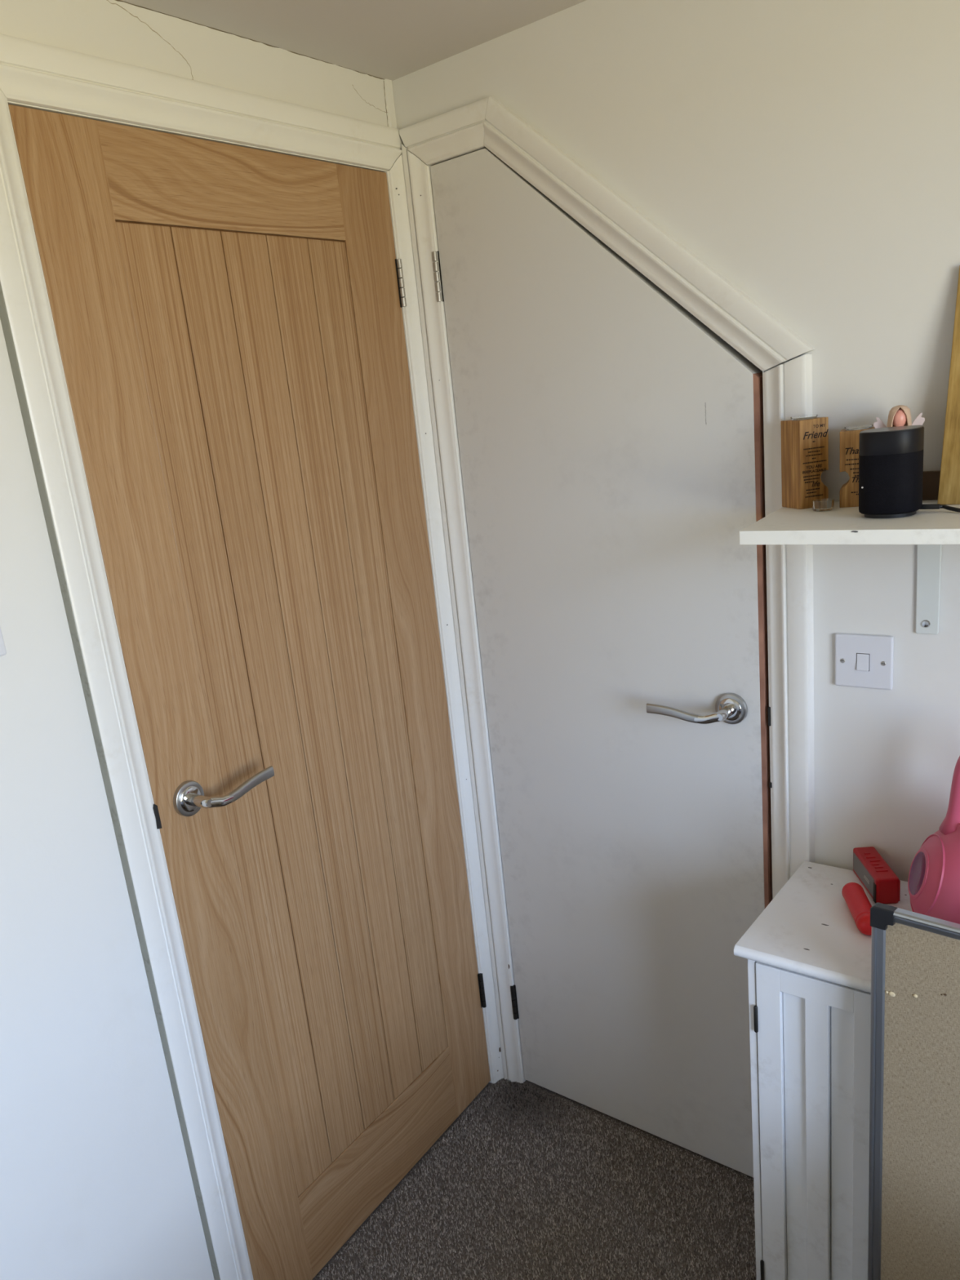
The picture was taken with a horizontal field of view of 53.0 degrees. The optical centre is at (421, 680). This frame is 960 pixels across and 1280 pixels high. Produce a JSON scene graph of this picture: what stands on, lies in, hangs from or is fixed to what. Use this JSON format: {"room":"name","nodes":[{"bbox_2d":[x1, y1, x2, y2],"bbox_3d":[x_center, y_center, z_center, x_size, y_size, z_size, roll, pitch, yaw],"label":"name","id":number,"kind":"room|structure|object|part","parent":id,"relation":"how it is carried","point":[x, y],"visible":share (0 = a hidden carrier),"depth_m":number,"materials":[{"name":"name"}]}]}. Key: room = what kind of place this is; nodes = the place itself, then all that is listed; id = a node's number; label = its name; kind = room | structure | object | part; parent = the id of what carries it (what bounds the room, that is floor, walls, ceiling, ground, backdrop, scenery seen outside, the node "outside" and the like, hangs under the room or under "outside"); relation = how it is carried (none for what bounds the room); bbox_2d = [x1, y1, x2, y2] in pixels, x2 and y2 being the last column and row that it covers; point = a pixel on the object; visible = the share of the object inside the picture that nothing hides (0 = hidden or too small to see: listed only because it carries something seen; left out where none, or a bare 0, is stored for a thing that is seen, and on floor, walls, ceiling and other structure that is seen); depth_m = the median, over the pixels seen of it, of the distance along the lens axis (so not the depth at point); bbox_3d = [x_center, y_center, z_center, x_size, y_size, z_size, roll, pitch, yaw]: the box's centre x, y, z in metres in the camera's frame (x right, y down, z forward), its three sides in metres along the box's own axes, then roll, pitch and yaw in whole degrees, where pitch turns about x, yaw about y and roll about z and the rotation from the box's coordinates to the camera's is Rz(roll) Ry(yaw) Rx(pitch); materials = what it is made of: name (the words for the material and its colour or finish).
{"room":"bedroom","nodes":[
{"label":"bedroom","id":0,"kind":"room"},
{"bbox_2d":[0,0,491,1279],"bbox_3d":[-0.984,0.408,0.844,0.174,2.223,3.460,5,20,37],"label":"wall","id":1,"kind":"structure","parent":0,"point":[96,1182],"depth_m":1.35,"materials":[{"name":"paint"}]},
{"bbox_2d":[0,626,6,656],"bbox_3d":[-0.565,-0.063,1.195,0.011,0.086,0.086,5,20,37],"label":"light switch","id":2,"kind":"object","parent":1,"relation":"attached to","point":[2,649],"visible":1,"depth_m":1.23,"materials":[{"name":"white plastic"}]},
{"bbox_2d":[8,104,490,1279],"bbox_3d":[-0.164,0.120,1.744,0.098,1.980,0.765,5,20,37],"label":"door","id":3,"kind":"structure","parent":1,"relation":"in","point":[228,319],"depth_m":1.65,"materials":[{"name":"brown wood"}]},
{"bbox_3d":[-0.297,-0.766,1.501,0.031,0.123,0.489,5,20,37],"label":"rail","id":4,"kind":"part","parent":3,"relation":"part of","materials":[{"name":"brown wood"}]},
{"bbox_3d":[-0.085,0.977,1.996,0.031,0.188,0.489,5,20,37],"label":"rail","id":5,"kind":"part","parent":3,"relation":"part of","materials":[{"name":"brown wood"}]},
{"bbox_2d":[0,33,815,1279],"bbox_3d":[0.108,0.109,1.547,0.822,2.064,0.946,5,20,37],"label":"door frame","id":6,"kind":"structure","parent":1,"relation":"attached to","point":[33,75],"depth_m":1.54,"materials":[{"name":"paint"}]},
{"bbox_3d":[-0.417,0.211,1.419,0.020,2.062,0.069,5,20,37],"label":"architrave leg","id":7,"kind":"part","parent":6,"relation":"part of","materials":[{"name":"paint"}]},
{"bbox_3d":[0.071,-0.012,2.042,0.020,2.036,0.044,5,20,37],"label":"architrave leg","id":8,"kind":"part","parent":6,"relation":"part of","materials":[{"name":"paint"}]},
{"bbox_3d":[0.104,-0.014,2.030,0.048,2.038,0.020,7,21,40],"label":"architrave leg","id":9,"kind":"part","parent":6,"relation":"part of","materials":[{"name":"paint"}]},
{"bbox_3d":[0.641,0.264,1.668,0.069,1.579,0.020,7,21,40],"label":"architrave leg","id":10,"kind":"part","parent":6,"relation":"part of","materials":[{"name":"paint"}]},
{"bbox_2d":[121,0,586,80],"bbox_3d":[0.088,-0.588,-0.316,3.650,0.120,3.700,7,21,40],"label":"ceiling","id":11,"kind":"structure","parent":0,"point":[392,40],"depth_m":1.50,"materials":[{"name":"paint"}]},
{"bbox_2d":[311,1078,756,1279],"bbox_3d":[0.352,1.575,0.300,3.650,0.116,3.700,7,21,40],"label":"floor","id":12,"kind":"structure","parent":0,"point":[565,1164],"depth_m":1.93,"materials":[{"name":"grey carpet"}]},
{"bbox_2d":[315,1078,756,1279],"bbox_3d":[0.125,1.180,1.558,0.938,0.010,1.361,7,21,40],"label":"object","id":13,"kind":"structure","parent":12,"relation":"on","point":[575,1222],"depth_m":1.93,"materials":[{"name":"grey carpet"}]},
{"bbox_2d":[733,860,912,1279],"bbox_3d":[0.763,0.726,1.516,0.408,0.742,0.308,7,21,40],"label":"base cabinet","id":14,"kind":"object","parent":12,"relation":"on","point":[809,960],"visible":0.71,"depth_m":1.45,"materials":[{"name":"paint"}]},
{"bbox_3d":[0.627,0.717,1.640,0.011,0.724,0.293,7,21,40],"label":"panel","id":15,"kind":"part","parent":14,"relation":"part of","materials":[{"name":"white paint"}]},
{"bbox_3d":[0.573,0.443,1.387,0.104,0.037,0.018,7,21,40],"label":"rail","id":16,"kind":"part","parent":14,"relation":"part of","materials":[{"name":"white paint"}]},
{"bbox_2d":[841,882,871,935],"bbox_3d":[0.670,0.346,1.465,0.033,0.033,0.125,-4,16,12],"label":"tube","id":17,"kind":"object","parent":14,"relation":"on","point":[854,895],"visible":0.82,"depth_m":1.45,"materials":[{"name":"red plastic"}]},
{"bbox_2d":[853,846,900,903],"bbox_3d":[0.729,0.310,1.541,0.037,0.046,0.112,-5,16,7],"label":"box","id":18,"kind":"object","parent":14,"relation":"on","point":[879,880],"visible":1,"depth_m":1.51,"materials":[{"name":"red plastic"}]},
{"bbox_3d":[0.712,0.311,1.545,0.003,0.031,0.096,-5,16,7],"label":"panel","id":19,"kind":"part","parent":18,"relation":"part of","materials":[{"name":"plastic"}]},
{"bbox_2d":[907,755,959,924],"bbox_3d":[0.796,0.230,1.334,0.213,0.296,0.212,7,21,40],"label":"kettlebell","id":20,"kind":"object","parent":14,"relation":"on","point":[934,875],"visible":0.88,"depth_m":1.33,"materials":[{"name":"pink plastic"}]},
{"bbox_3d":[0.787,0.152,1.311,0.141,0.133,0.053,7,21,40],"label":"handle","id":21,"kind":"part","parent":20,"relation":"part of","materials":[{"name":"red plastic"}]},
{"bbox_2d":[867,902,959,1279],"bbox_3d":[0.835,0.746,1.134,0.054,0.888,0.618,-21,21,-40],"label":"pinboard","id":22,"kind":"object","parent":12,"relation":"on","point":[913,1233],"visible":1,"depth_m":1.27,"materials":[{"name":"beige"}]},
{"bbox_2d":[391,0,959,1080],"bbox_3d":[1.254,0.041,1.175,3.550,2.223,0.170,7,21,40],"label":"wall","id":23,"kind":"structure","parent":0,"point":[806,152],"depth_m":1.43,"materials":[{"name":"paint"}]},
{"bbox_2d":[430,148,772,1177],"bbox_3d":[0.347,0.035,1.828,0.611,1.980,0.098,7,21,40],"label":"door","id":24,"kind":"structure","parent":23,"relation":"in","point":[611,442],"depth_m":1.79,"materials":[{"name":"white paint"}]},
{"bbox_2d":[739,499,959,634],"bbox_3d":[0.924,-0.099,1.100,1.085,0.202,0.275,7,21,40],"label":"wall shelf","id":25,"kind":"object","parent":23,"relation":"attached to","point":[927,529],"visible":0.96,"depth_m":1.28,"materials":[{"name":"paint"}]},
{"bbox_2d":[780,413,828,509],"bbox_3d":[0.577,-0.330,1.446,0.046,0.134,0.052,-9,16,-8],"label":"block","id":26,"kind":"object","parent":25,"relation":"on","point":[804,438],"visible":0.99,"depth_m":1.43,"materials":[{"name":"brown wood"}]},
{"bbox_2d":[790,413,817,420],"bbox_3d":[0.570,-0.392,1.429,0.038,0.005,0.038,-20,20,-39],"label":"cup","id":27,"kind":"object","parent":26,"relation":"on","point":[806,417],"depth_m":1.41,"materials":[{"name":"clear glass"}]},
{"bbox_2d":[812,498,834,511],"bbox_3d":[0.586,-0.257,1.401,0.030,0.015,0.030,7,21,40],"label":"tealight","id":28,"kind":"object","parent":25,"relation":"on","point":[820,504],"visible":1,"depth_m":1.39,"materials":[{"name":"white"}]},
{"bbox_2d":[839,424,875,507],"bbox_3d":[0.637,-0.314,1.399,0.048,0.113,0.044,1,18,26],"label":"block","id":29,"kind":"object","parent":25,"relation":"on","point":[849,437],"visible":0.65,"depth_m":1.39,"materials":[{"name":"brown wood"}]},
{"bbox_2d":[844,424,873,430],"bbox_3d":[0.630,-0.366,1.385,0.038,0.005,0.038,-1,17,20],"label":"cup","id":30,"kind":"object","parent":29,"relation":"on","point":[860,427],"depth_m":1.37,"materials":[{"name":"clear glass"}]},
{"bbox_2d":[858,425,924,518],"bbox_3d":[0.625,-0.278,1.278,0.074,0.113,0.074,7,21,40],"label":"smart speaker","id":31,"kind":"object","parent":25,"relation":"on","point":[891,459],"visible":1,"depth_m":1.25},
{"bbox_3d":[0.618,-0.331,1.263,0.073,0.001,0.073,7,21,40],"label":"plate","id":32,"kind":"part","parent":31,"relation":"part of","materials":[{"name":"grey plastic"}]},
{"bbox_2d":[873,404,924,428],"bbox_3d":[0.671,-0.317,1.350,0.065,0.137,0.041,0,17,23],"label":"angel figurine","id":33,"kind":"object","parent":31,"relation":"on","point":[900,415],"visible":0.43,"depth_m":1.33,"materials":[{"name":"white ceramic"}]},
{"bbox_3d":[0.749,-0.158,1.418,0.033,0.182,0.005,7,21,40],"label":"bracket leg","id":34,"kind":"part","parent":25,"relation":"part of","materials":[{"name":"white metal"}]},
{"bbox_2d":[922,471,940,500],"bbox_3d":[0.738,-0.279,1.371,0.128,0.040,0.015,7,21,40],"label":"wooden block","id":35,"kind":"object","parent":25,"relation":"on","point":[931,482],"visible":0.15,"depth_m":1.37,"materials":[{"name":"brown wood"}]},
{"bbox_2d":[919,503,959,512],"bbox_3d":[0.754,-0.218,1.202,0.244,0.010,0.024,7,21,40],"label":"power cable","id":36,"kind":"object","parent":25,"relation":"on","point":[931,506],"visible":0.96,"depth_m":1.27,"materials":[{"name":"black plastic"}]},
{"bbox_2d":[937,265,959,504],"bbox_3d":[0.833,-0.384,1.212,0.305,0.316,0.070,7,21,40],"label":"leaning board","id":37,"kind":"object","parent":25,"relation":"on","point":[948,493],"visible":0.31,"depth_m":1.30,"materials":[{"name":"yellow wood"}]},
{"bbox_2d":[835,633,893,689],"bbox_3d":[0.695,-0.030,1.510,0.086,0.086,0.011,7,21,40],"label":"light switch","id":38,"kind":"object","parent":23,"relation":"attached to","point":[866,661],"visible":1,"depth_m":1.51,"materials":[{"name":"white plastic"}]}
]}

